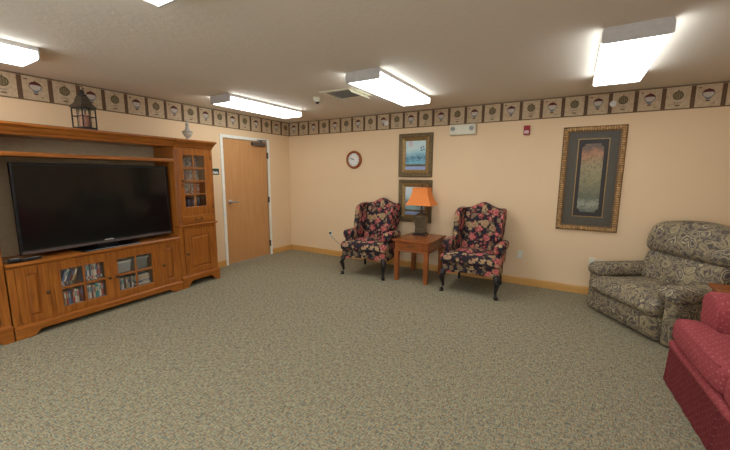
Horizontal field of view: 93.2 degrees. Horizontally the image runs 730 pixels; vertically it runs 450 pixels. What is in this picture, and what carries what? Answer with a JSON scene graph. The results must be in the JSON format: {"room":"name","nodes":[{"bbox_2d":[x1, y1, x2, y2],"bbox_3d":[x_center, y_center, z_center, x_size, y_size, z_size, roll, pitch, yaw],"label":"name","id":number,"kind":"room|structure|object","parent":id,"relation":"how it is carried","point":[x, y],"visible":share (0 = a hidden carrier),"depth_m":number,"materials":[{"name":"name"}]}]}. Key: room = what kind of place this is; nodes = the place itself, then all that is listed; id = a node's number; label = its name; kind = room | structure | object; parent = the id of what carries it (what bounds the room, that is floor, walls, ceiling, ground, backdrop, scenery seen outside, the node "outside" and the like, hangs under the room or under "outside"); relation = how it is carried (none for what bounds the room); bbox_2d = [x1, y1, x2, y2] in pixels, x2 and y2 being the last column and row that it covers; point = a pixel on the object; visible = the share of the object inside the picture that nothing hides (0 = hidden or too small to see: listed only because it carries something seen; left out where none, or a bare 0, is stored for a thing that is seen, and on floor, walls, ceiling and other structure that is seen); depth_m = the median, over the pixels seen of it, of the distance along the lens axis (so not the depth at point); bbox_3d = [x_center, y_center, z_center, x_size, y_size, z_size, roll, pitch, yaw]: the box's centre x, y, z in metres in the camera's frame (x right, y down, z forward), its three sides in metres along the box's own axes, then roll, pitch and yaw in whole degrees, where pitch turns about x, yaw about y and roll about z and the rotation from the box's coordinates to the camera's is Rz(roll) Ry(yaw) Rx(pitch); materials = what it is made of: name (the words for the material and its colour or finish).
{"room":"care facility","nodes":[
{"label":"care facility","id":0,"kind":"room"},
{"bbox_2d":[0,97,290,261],"bbox_3d":[-3.094,-0.362,4.136,0.120,2.440,6.150,5,10,31],"label":"wall","id":1,"kind":"structure","parent":0,"point":[11,109],"depth_m":5.11,"materials":[{"name":"paint"}]},
{"bbox_2d":[0,69,288,135],"bbox_3d":[-3.035,-1.441,3.946,0.002,0.250,6.148,5,10,31],"label":"trim","id":2,"kind":"structure","parent":1,"relation":"attached to","point":[15,85],"depth_m":4.18,"materials":[{"name":"beige paper"}]},
{"bbox_2d":[213,169,218,174],"bbox_3d":[-2.299,-0.816,5.279,0.007,0.094,0.148,5,10,31],"label":"room sign","id":3,"kind":"object","parent":1,"relation":"attached to","point":[215,171],"visible":0.75,"depth_m":5.29,"materials":[{"name":"white plastic"}]},
{"bbox_2d":[219,134,272,265],"bbox_3d":[-2.007,-0.431,5.888,0.178,2.085,1.010,5,10,31],"label":"door","id":4,"kind":"structure","parent":1,"relation":"in","point":[245,164],"depth_m":5.83,"materials":[{"name":"brown wood"}]},
{"bbox_2d":[218,244,291,267],"bbox_3d":[-3.044,0.801,4.271,0.014,0.100,6.150,5,10,31],"label":"baseboard","id":5,"kind":"structure","parent":1,"relation":"attached to","point":[223,263],"depth_m":6.54,"materials":[{"name":"brown wood"}]},
{"bbox_2d":[0,249,705,449],"bbox_3d":[0.035,1.186,2.457,7.440,0.100,6.390,5,10,31],"label":"floor","id":6,"kind":"structure","parent":0,"point":[285,350],"depth_m":2.63,"materials":[{"name":"carpet"}]},
{"bbox_2d":[0,248,14,344],"bbox_3d":[-3.376,0.114,2.730,0.470,1.900,0.597,5,9,27],"label":"display cabinet","id":7,"kind":"object","parent":6,"relation":"on","point":[6,329],"visible":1,"depth_m":2.98,"materials":[{"name":"brown wood"}]},
{"bbox_2d":[2,234,183,340],"bbox_3d":[-2.887,0.575,3.793,0.428,0.688,1.605,5,9,27],"label":"media console","id":8,"kind":"object","parent":6,"relation":"on","point":[34,288],"visible":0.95,"depth_m":3.45,"materials":[{"name":"brown wood"}]},
{"bbox_2d":[4,258,21,263],"bbox_3d":[-3.127,0.311,3.071,0.134,0.037,0.124,6,10,35],"label":"media device","id":9,"kind":"object","parent":8,"relation":"on","point":[13,260],"visible":0.96,"depth_m":3.03,"materials":[{"name":"black plastic"}]},
{"bbox_2d":[22,256,41,261],"bbox_3d":[-3.050,0.308,3.150,0.048,0.022,0.150,2,9,13],"label":"remote control","id":10,"kind":"object","parent":8,"relation":"on","point":[34,257],"visible":0.98,"depth_m":3.15,"materials":[{"name":"black plastic"}]},
{"bbox_2d":[60,269,66,283],"bbox_3d":[-3.002,0.512,3.399,0.136,0.166,0.072,5,9,27],"label":"case","id":11,"kind":"object","parent":8,"relation":"on","point":[62,272],"visible":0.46,"depth_m":3.38,"materials":[{"name":"grey plastic"}]},
{"bbox_2d":[62,290,66,305],"bbox_3d":[-3.007,0.739,3.429,0.136,0.184,0.016,5,9,27],"label":"case","id":12,"kind":"object","parent":8,"relation":"on","point":[64,292],"visible":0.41,"depth_m":3.39,"materials":[{"name":"beige plastic"}]},
{"bbox_2d":[62,269,69,285],"bbox_3d":[-2.994,0.512,3.418,0.136,0.161,0.070,5,9,27],"label":"case","id":13,"kind":"object","parent":8,"relation":"on","point":[67,271],"visible":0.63,"depth_m":3.39,"materials":[{"name":"white plastic"}]},
{"bbox_2d":[63,290,68,304],"bbox_3d":[-3.000,0.740,3.445,0.136,0.179,0.016,5,9,27],"label":"case","id":14,"kind":"object","parent":8,"relation":"on","point":[67,298],"visible":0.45,"depth_m":3.41,"materials":[{"name":"red plastic"}]},
{"bbox_2d":[62,289,70,304],"bbox_3d":[-2.989,0.738,3.458,0.136,0.179,0.016,5,9,27],"label":"case","id":15,"kind":"object","parent":8,"relation":"on","point":[69,296],"visible":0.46,"depth_m":3.42,"materials":[{"name":"plastic"}]},
{"bbox_2d":[65,268,71,284],"bbox_3d":[-2.983,0.509,3.438,0.136,0.161,0.071,5,9,27],"label":"case","id":16,"kind":"object","parent":8,"relation":"on","point":[70,270],"visible":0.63,"depth_m":3.41,"materials":[{"name":"plastic"}]},
{"bbox_2d":[65,289,72,303],"bbox_3d":[-2.984,0.736,3.475,0.136,0.179,0.016,5,9,27],"label":"case","id":17,"kind":"object","parent":8,"relation":"on","point":[65,289],"visible":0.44,"depth_m":3.44,"materials":[{"name":"plastic"}]},
{"bbox_2d":[66,288,75,303],"bbox_3d":[-2.972,0.734,3.487,0.136,0.179,0.016,5,9,27],"label":"case","id":18,"kind":"object","parent":8,"relation":"on","point":[73,292],"visible":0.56,"depth_m":3.46,"materials":[{"name":"plastic"}]},
{"bbox_2d":[68,268,74,284],"bbox_3d":[-2.971,0.509,3.455,0.136,0.156,0.069,5,9,27],"label":"case","id":19,"kind":"object","parent":8,"relation":"on","point":[73,269],"visible":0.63,"depth_m":3.42,"materials":[{"name":"grey plastic"}]},
{"bbox_2d":[69,287,77,302],"bbox_3d":[-2.966,0.729,3.503,0.136,0.184,0.016,5,9,27],"label":"case","id":20,"kind":"object","parent":8,"relation":"on","point":[74,289],"visible":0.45,"depth_m":3.47,"materials":[{"name":"white plastic"}]},
{"bbox_2d":[71,267,77,283],"bbox_3d":[-2.960,0.504,3.475,0.136,0.161,0.071,5,9,27],"label":"case","id":21,"kind":"object","parent":8,"relation":"on","point":[75,268],"visible":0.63,"depth_m":3.44,"materials":[{"name":"beige plastic"}]},
{"bbox_2d":[72,287,79,301],"bbox_3d":[-2.956,0.730,3.518,0.136,0.179,0.016,5,9,27],"label":"case","id":22,"kind":"object","parent":8,"relation":"on","point":[77,291],"visible":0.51,"depth_m":3.48,"materials":[{"name":"beige plastic"}]},
{"bbox_2d":[73,287,81,301],"bbox_3d":[-2.948,0.725,3.532,0.136,0.184,0.016,5,9,27],"label":"case","id":23,"kind":"object","parent":8,"relation":"on","point":[78,288],"visible":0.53,"depth_m":3.50,"materials":[{"name":"grey plastic"}]},
{"bbox_2d":[75,286,83,300],"bbox_3d":[-2.940,0.720,3.547,0.136,0.190,0.016,5,9,27],"label":"case","id":24,"kind":"object","parent":8,"relation":"on","point":[80,287],"visible":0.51,"depth_m":3.52,"materials":[{"name":"grey plastic"}]},
{"bbox_2d":[77,266,82,280],"bbox_3d":[-2.922,0.493,3.550,0.136,0.162,0.015,5,9,27],"label":"case","id":25,"kind":"object","parent":8,"relation":"on","point":[79,270],"visible":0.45,"depth_m":3.54,"materials":[{"name":"plastic"}]},
{"bbox_2d":[79,285,85,300],"bbox_3d":[-2.925,0.720,3.584,0.136,0.179,0.016,5,9,27],"label":"case","id":26,"kind":"object","parent":8,"relation":"on","point":[79,285],"visible":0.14,"depth_m":3.56,"materials":[{"name":"plastic"}]},
{"bbox_2d":[62,274,104,286],"bbox_3d":[-3.021,0.577,3.590,0.352,0.015,0.496,5,9,27],"label":"shelf","id":27,"kind":"object","parent":8,"relation":"attached to","point":[76,281],"depth_m":3.53,"materials":[{"name":"brown wood"}]},
{"bbox_2d":[82,284,89,299],"bbox_3d":[-2.918,0.712,3.599,0.136,0.190,0.016,5,9,27],"label":"case","id":28,"kind":"object","parent":8,"relation":"on","point":[83,284],"visible":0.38,"depth_m":3.57,"materials":[{"name":"plastic"}]},
{"bbox_2d":[0,120,175,256],"bbox_3d":[-2.862,-0.366,3.646,0.470,1.208,1.597,5,9,27],"label":"shelf","id":29,"kind":"object","parent":8,"relation":"on","point":[19,141],"visible":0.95,"depth_m":3.37,"materials":[{"name":"brown wood"}]},
{"bbox_2d":[69,86,97,129],"bbox_3d":[-2.808,-1.161,3.439,0.160,0.426,0.160,2,9,13],"label":"lantern","id":30,"kind":"object","parent":29,"relation":"on","point":[81,102],"visible":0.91,"depth_m":3.40,"materials":[{"name":"metal"}]},
{"bbox_2d":[79,114,89,126],"bbox_3d":[-2.809,-1.047,3.456,0.080,0.134,0.080,5,10,31],"label":"candle","id":31,"kind":"object","parent":30,"relation":"in","point":[86,119],"visible":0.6,"depth_m":3.43,"materials":[{"name":"wax"}]},
{"bbox_2d":[86,265,89,280],"bbox_3d":[-2.905,0.484,3.577,0.136,0.172,0.016,5,9,27],"label":"case","id":32,"kind":"object","parent":8,"relation":"on","point":[87,268],"visible":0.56,"depth_m":3.55,"materials":[{"name":"white plastic"}]},
{"bbox_2d":[86,284,91,298],"bbox_3d":[-2.908,0.710,3.614,0.136,0.190,0.016,5,9,27],"label":"case","id":33,"kind":"object","parent":8,"relation":"on","point":[90,293],"visible":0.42,"depth_m":3.58,"materials":[{"name":"grey plastic"}]},
{"bbox_2d":[7,162,171,254],"bbox_3d":[-2.799,-0.203,3.701,0.275,0.878,1.422,5,9,27],"label":"television","id":34,"kind":"object","parent":8,"relation":"on","point":[57,206],"visible":1,"depth_m":3.53,"materials":[{"name":"black plastic"}]},
{"bbox_2d":[89,264,92,279],"bbox_3d":[-2.891,0.480,3.607,0.136,0.172,0.015,5,9,27],"label":"case","id":35,"kind":"object","parent":8,"relation":"on","point":[89,264],"visible":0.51,"depth_m":3.58,"materials":[{"name":"grey plastic"}]},
{"bbox_2d":[88,283,95,297],"bbox_3d":[-2.891,0.711,3.646,0.136,0.179,0.016,5,9,27],"label":"case","id":36,"kind":"object","parent":8,"relation":"on","point":[94,293],"visible":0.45,"depth_m":3.61,"materials":[{"name":"beige plastic"}]},
{"bbox_2d":[89,283,97,296],"bbox_3d":[-2.882,0.709,3.660,0.136,0.179,0.016,5,9,27],"label":"case","id":37,"kind":"object","parent":8,"relation":"on","point":[89,283],"visible":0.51,"depth_m":3.62,"materials":[{"name":"plastic"}]},
{"bbox_2d":[94,263,96,278],"bbox_3d":[-2.876,0.478,3.637,0.136,0.167,0.015,5,9,27],"label":"case","id":38,"kind":"object","parent":8,"relation":"on","point":[94,263],"visible":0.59,"depth_m":3.60,"materials":[{"name":"white plastic"}]},
{"bbox_2d":[93,282,101,295],"bbox_3d":[-2.865,0.699,3.690,0.136,0.190,0.016,5,9,27],"label":"case","id":39,"kind":"object","parent":8,"relation":"on","point":[98,283],"visible":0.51,"depth_m":3.66,"materials":[{"name":"white plastic"}]},
{"bbox_2d":[96,281,103,295],"bbox_3d":[-2.857,0.697,3.705,0.136,0.190,0.016,5,9,27],"label":"case","id":40,"kind":"object","parent":8,"relation":"on","point":[96,281],"visible":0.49,"depth_m":3.67,"materials":[{"name":"grey plastic"}]},
{"bbox_2d":[117,258,131,272],"bbox_3d":[-2.787,0.458,3.910,0.212,0.129,0.164,5,9,27],"label":"storage bin","id":41,"kind":"object","parent":8,"relation":"on","point":[124,264],"visible":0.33,"depth_m":3.87,"materials":[{"name":"white plastic"}]},
{"bbox_2d":[124,275,131,287],"bbox_3d":[-2.734,0.664,3.973,0.136,0.180,0.016,5,9,27],"label":"case","id":42,"kind":"object","parent":8,"relation":"on","point":[129,276],"visible":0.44,"depth_m":3.94,"materials":[{"name":"plastic"}]},
{"bbox_2d":[118,263,151,273],"bbox_3d":[-2.781,0.512,4.042,0.352,0.015,0.489,5,9,27],"label":"shelf","id":43,"kind":"object","parent":8,"relation":"attached to","point":[148,264],"depth_m":3.98,"materials":[{"name":"brown wood"}]},
{"bbox_2d":[126,255,147,268],"bbox_3d":[-2.700,0.430,4.073,0.212,0.139,0.160,5,9,27],"label":"storage bin","id":44,"kind":"object","parent":8,"relation":"on","point":[141,260],"visible":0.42,"depth_m":4.02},
{"bbox_3d":[-2.670,0.725,4.097,0.131,0.023,0.164,5,9,27],"label":"case","id":45,"kind":"object","parent":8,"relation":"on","visible":0},
{"bbox_3d":[-2.668,0.701,4.098,0.131,0.023,0.164,5,9,27],"label":"case","id":46,"kind":"object","parent":45,"relation":"on","visible":0},
{"bbox_3d":[-2.668,0.677,4.093,0.131,0.023,0.164,5,9,27],"label":"case","id":47,"kind":"object","parent":46,"relation":"on","visible":0},
{"bbox_2d":[133,278,150,282],"bbox_3d":[-2.665,0.652,4.096,0.131,0.024,0.164,5,9,27],"label":"case","id":48,"kind":"object","parent":47,"relation":"on","point":[140,281],"visible":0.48,"depth_m":4.06,"materials":[{"name":"grey plastic"}]},
{"bbox_2d":[133,276,149,281],"bbox_3d":[-2.668,0.629,4.085,0.131,0.024,0.164,5,9,27],"label":"case","id":49,"kind":"object","parent":48,"relation":"on","point":[148,276],"visible":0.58,"depth_m":4.05,"materials":[{"name":"beige plastic"}]},
{"bbox_3d":[-2.668,0.605,4.082,0.131,0.024,0.164,5,9,27],"label":"case","id":50,"kind":"object","parent":49,"relation":"on","visible":0},
{"bbox_2d":[128,271,148,277],"bbox_3d":[-2.670,0.582,4.075,0.131,0.024,0.164,5,9,27],"label":"case","id":51,"kind":"object","parent":50,"relation":"on","point":[141,273],"visible":0.81,"depth_m":4.06,"materials":[{"name":"white plastic"}]},
{"bbox_2d":[153,138,219,288],"bbox_3d":[-2.357,-0.160,4.653,0.470,1.900,0.585,5,9,27],"label":"display cabinet","id":52,"kind":"object","parent":6,"relation":"on","point":[195,226],"visible":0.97,"depth_m":4.53,"materials":[{"name":"brown wood"}]},
{"bbox_2d":[182,118,192,138],"bbox_3d":[-2.297,-1.235,4.458,0.128,0.285,0.128,5,9,27],"label":"finial ornament","id":53,"kind":"object","parent":52,"relation":"on","point":[187,132],"visible":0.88,"depth_m":4.43,"materials":[{"name":"stone"}]},
{"bbox_2d":[340,198,400,280],"bbox_3d":[0.130,0.161,5.290,0.760,1.119,0.821,5,9,26],"label":"chair","id":54,"kind":"object","parent":6,"relation":"on","point":[376,223],"visible":0.98,"depth_m":5.17,"materials":[{"name":"fabric"}]},
{"bbox_2d":[341,237,388,253],"bbox_3d":[0.075,0.276,5.199,0.724,0.160,0.575,5,9,26],"label":"seat cushion","id":55,"kind":"object","parent":54,"relation":"on","point":[360,245],"depth_m":4.98,"materials":[{"name":"fabric"}]},
{"bbox_2d":[392,232,445,284],"bbox_3d":[0.794,0.467,5.032,0.544,0.588,0.710,5,10,31],"label":"side table","id":56,"kind":"object","parent":6,"relation":"on","point":[425,245],"visible":0.95,"depth_m":4.82,"materials":[{"name":"brown wood"}]},
{"bbox_2d":[405,184,437,235],"bbox_3d":[0.838,-0.225,5.116,0.394,0.756,0.308,5,10,31],"label":"table lamp","id":57,"kind":"object","parent":56,"relation":"on","point":[420,196],"visible":1,"depth_m":5.05,"materials":[{"name":"orange fabric"}]},
{"bbox_2d":[439,202,508,300],"bbox_3d":[1.469,0.278,4.546,0.760,1.119,0.821,5,10,30],"label":"chair","id":58,"kind":"object","parent":6,"relation":"on","point":[479,228],"visible":1,"depth_m":4.46,"materials":[{"name":"fabric"}]},
{"bbox_2d":[441,247,501,268],"bbox_3d":[1.409,0.392,4.459,0.724,0.160,0.575,5,10,30],"label":"seat cushion","id":59,"kind":"object","parent":58,"relation":"on","point":[466,257],"depth_m":4.27,"materials":[{"name":"fabric"}]},
{"bbox_2d":[587,221,729,347],"bbox_3d":[2.954,0.487,3.418,0.943,1.040,1.070,0,8,-4],"label":"recliner","id":60,"kind":"object","parent":6,"relation":"on","point":[648,296],"visible":0.89,"depth_m":3.29,"materials":[{"name":"fabric"}]},
{"bbox_2d":[591,276,673,316],"bbox_3d":[2.844,0.673,3.437,0.725,0.215,0.776,0,8,-4],"label":"seat cushion","id":61,"kind":"object","parent":60,"relation":"on","point":[639,295],"depth_m":3.36,"materials":[{"name":"fabric"}]},
{"bbox_2d":[640,249,729,284],"bbox_3d":[3.153,0.467,3.429,0.257,0.340,0.800,0,8,-4],"label":"cushion","id":62,"kind":"object","parent":60,"relation":"on","point":[674,268],"depth_m":3.34,"materials":[{"name":"fabric"}]},
{"bbox_2d":[647,221,729,267],"bbox_3d":[3.249,0.152,3.391,0.356,0.365,0.860,0,8,-4],"label":"cushion","id":63,"kind":"object","parent":60,"relation":"on","point":[702,244],"depth_m":3.29,"materials":[{"name":"fabric"}]},
{"bbox_2d":[663,291,729,449],"bbox_3d":[2.260,0.836,1.596,0.939,0.852,1.640,4,9,26],"label":"sofa","id":64,"kind":"object","parent":6,"relation":"on","point":[697,369],"visible":1,"depth_m":2.07,"materials":[{"name":"red fabric"}]},
{"bbox_2d":[672,319,729,394],"bbox_3d":[2.300,0.789,2.001,0.647,0.200,0.757,4,9,26],"label":"seat cushion","id":65,"kind":"object","parent":64,"relation":"on","point":[704,346],"depth_m":2.06,"materials":[{"name":"red fabric"}]},
{"bbox_2d":[724,379,729,406],"bbox_3d":[1.959,0.886,1.323,0.647,0.200,0.757,4,9,26],"label":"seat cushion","id":66,"kind":"object","parent":64,"relation":"on","point":[727,388],"depth_m":1.72,"materials":[{"name":"red fabric"}]},
{"bbox_2d":[708,283,729,292],"bbox_3d":[2.956,0.824,2.594,0.520,0.612,0.420,5,10,31],"label":"end table","id":67,"kind":"object","parent":6,"relation":"on","point":[723,288],"visible":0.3,"depth_m":2.73,"materials":[{"name":"brown wood"}]},
{"bbox_2d":[0,0,729,122],"bbox_3d":[0.051,-1.328,2.090,7.440,0.100,6.390,5,10,31],"label":"ceiling","id":68,"kind":"structure","parent":0,"point":[458,53],"depth_m":2.60,"materials":[{"name":"beige paint"}]},
{"bbox_2d":[0,38,39,66],"bbox_3d":[-3.015,-1.266,2.222,0.372,0.098,1.294,5,10,31],"label":"ceiling light","id":69,"kind":"object","parent":68,"relation":"attached to","point":[11,52],"visible":1,"depth_m":2.62,"materials":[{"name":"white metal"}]},
{"bbox_2d":[145,0,176,7],"bbox_3d":[-1.265,-1.103,1.177,0.372,0.098,1.294,5,10,31],"label":"ceiling light","id":70,"kind":"object","parent":68,"relation":"attached to","point":[159,3],"visible":1,"depth_m":1.77,"materials":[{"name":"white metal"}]},
{"bbox_2d":[210,93,301,118],"bbox_3d":[-1.454,-1.631,4.793,0.372,0.098,1.294,5,10,31],"label":"ceiling light","id":71,"kind":"object","parent":68,"relation":"attached to","point":[229,100],"visible":1,"depth_m":4.56,"materials":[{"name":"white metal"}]},
{"bbox_2d":[313,97,320,103],"bbox_3d":[-0.604,-1.573,4.368,0.100,0.081,0.100,5,10,31],"label":"ceiling sensor","id":72,"kind":"object","parent":68,"relation":"attached to","point":[317,100],"visible":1,"depth_m":4.34,"materials":[{"name":"beige plastic"}]},
{"bbox_2d":[319,87,370,100],"bbox_3d":[-0.234,-1.553,4.140,0.470,0.050,0.430,5,10,31],"label":"ceiling vent","id":73,"kind":"object","parent":68,"relation":"in","point":[345,93],"visible":1,"depth_m":4.10,"materials":[{"name":"beige plastic"}]},
{"bbox_2d":[345,67,429,105],"bbox_3d":[0.305,-1.469,3.754,0.372,0.098,1.294,5,10,31],"label":"ceiling light","id":74,"kind":"object","parent":68,"relation":"attached to","point":[377,80],"visible":1,"depth_m":3.47,"materials":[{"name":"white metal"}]},
{"bbox_2d":[593,16,676,86],"bbox_3d":[2.057,-1.309,2.731,0.372,0.098,1.294,5,10,31],"label":"ceiling light","id":75,"kind":"object","parent":68,"relation":"attached to","point":[627,51],"visible":1,"depth_m":2.39,"materials":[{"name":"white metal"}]},
{"bbox_2d":[289,106,729,286],"bbox_3d":[1.658,-0.449,4.934,7.440,2.440,0.120,5,10,31],"label":"wall","id":76,"kind":"structure","parent":0,"point":[677,163],"depth_m":4.56,"materials":[{"name":"paint"}]},
{"bbox_2d":[346,151,361,168],"bbox_3d":[-0.191,-1.110,5.867,0.304,0.304,0.042,5,10,31],"label":"wall clock","id":77,"kind":"object","parent":76,"relation":"attached to","point":[353,159],"visible":1,"depth_m":5.86,"materials":[{"name":"brown wood"}]},
{"bbox_2d":[398,180,432,222],"bbox_3d":[0.776,-0.374,5.386,0.550,0.660,0.038,5,10,31],"label":"framed picture","id":78,"kind":"object","parent":76,"relation":"attached to","point":[407,214],"visible":0.7,"depth_m":5.43,"materials":[{"name":"brown metal"}]},
{"bbox_2d":[405,187,424,214],"bbox_3d":[0.782,-0.375,5.395,0.334,0.444,0.010,5,10,31],"label":"print","id":79,"kind":"object","parent":78,"relation":"attached to","point":[409,209],"depth_m":5.43,"materials":[{"name":"blue paper"}]},
{"bbox_2d":[398,132,433,176],"bbox_3d":[0.772,-1.068,5.290,0.550,0.658,0.038,5,10,31],"label":"framed picture","id":80,"kind":"object","parent":76,"relation":"attached to","point":[415,149],"visible":1,"depth_m":5.29,"materials":[{"name":"brown metal"}]},
{"bbox_2d":[405,140,425,169],"bbox_3d":[0.777,-1.070,5.299,0.334,0.442,0.010,5,10,31],"label":"print","id":81,"kind":"object","parent":80,"relation":"attached to","point":[415,150],"depth_m":5.29,"materials":[{"name":"blue paper"}]},
{"bbox_2d":[292,244,588,294],"bbox_3d":[1.616,0.717,5.045,7.200,0.100,0.014,5,10,31],"label":"baseboard","id":82,"kind":"structure","parent":76,"relation":"attached to","point":[505,278],"depth_m":4.83,"materials":[{"name":"brown wood"}]},
{"bbox_2d":[449,123,476,135],"bbox_3d":[1.375,-1.344,4.857,0.370,0.145,0.085,5,10,31],"label":"emergency light","id":83,"kind":"object","parent":76,"relation":"attached to","point":[461,129],"visible":1,"depth_m":4.84,"materials":[{"name":"beige plastic"}]},
{"bbox_2d":[288,81,729,135],"bbox_3d":[1.634,-1.525,4.723,7.198,0.250,0.002,5,10,31],"label":"trim","id":84,"kind":"structure","parent":76,"relation":"attached to","point":[713,94],"depth_m":4.37,"materials":[{"name":"beige paper"}]},
{"bbox_2d":[517,250,522,258],"bbox_3d":[2.112,0.402,4.702,0.072,0.116,0.009,5,10,31],"label":"wall outlet","id":85,"kind":"object","parent":76,"relation":"attached to","point":[519,252],"visible":1,"depth_m":4.70,"materials":[{"name":"beige plastic"}]},
{"bbox_2d":[523,125,529,134],"bbox_3d":[2.092,-1.225,4.459,0.074,0.118,0.050,5,10,31],"label":"fire alarm","id":86,"kind":"object","parent":76,"relation":"attached to","point":[526,128],"visible":1,"depth_m":4.45,"materials":[{"name":"red plastic"}]},
{"bbox_2d":[555,124,628,232],"bbox_3d":[2.722,-0.552,4.175,0.640,1.256,0.046,5,10,31],"label":"framed picture","id":87,"kind":"object","parent":76,"relation":"attached to","point":[593,157],"visible":1,"depth_m":4.17,"materials":[{"name":"gold metal"}]},
{"bbox_2d":[577,143,603,211],"bbox_3d":[2.727,-0.566,4.178,0.220,0.822,0.002,5,10,31],"label":"print","id":88,"kind":"object","parent":87,"relation":"attached to","point":[590,171],"depth_m":4.18},
{"bbox_2d":[588,257,595,265],"bbox_3d":[2.820,0.462,4.282,0.072,0.116,0.009,5,10,31],"label":"wall outlet","id":89,"kind":"object","parent":76,"relation":"attached to","point":[591,259],"visible":0.53,"depth_m":4.28,"materials":[{"name":"beige plastic"}]},
{"bbox_2d":[610,101,616,106],"bbox_3d":[2.856,-1.398,3.966,0.068,0.068,0.052,5,10,31],"label":"sprinkler head","id":90,"kind":"object","parent":76,"relation":"attached to","point":[612,103],"visible":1,"depth_m":3.97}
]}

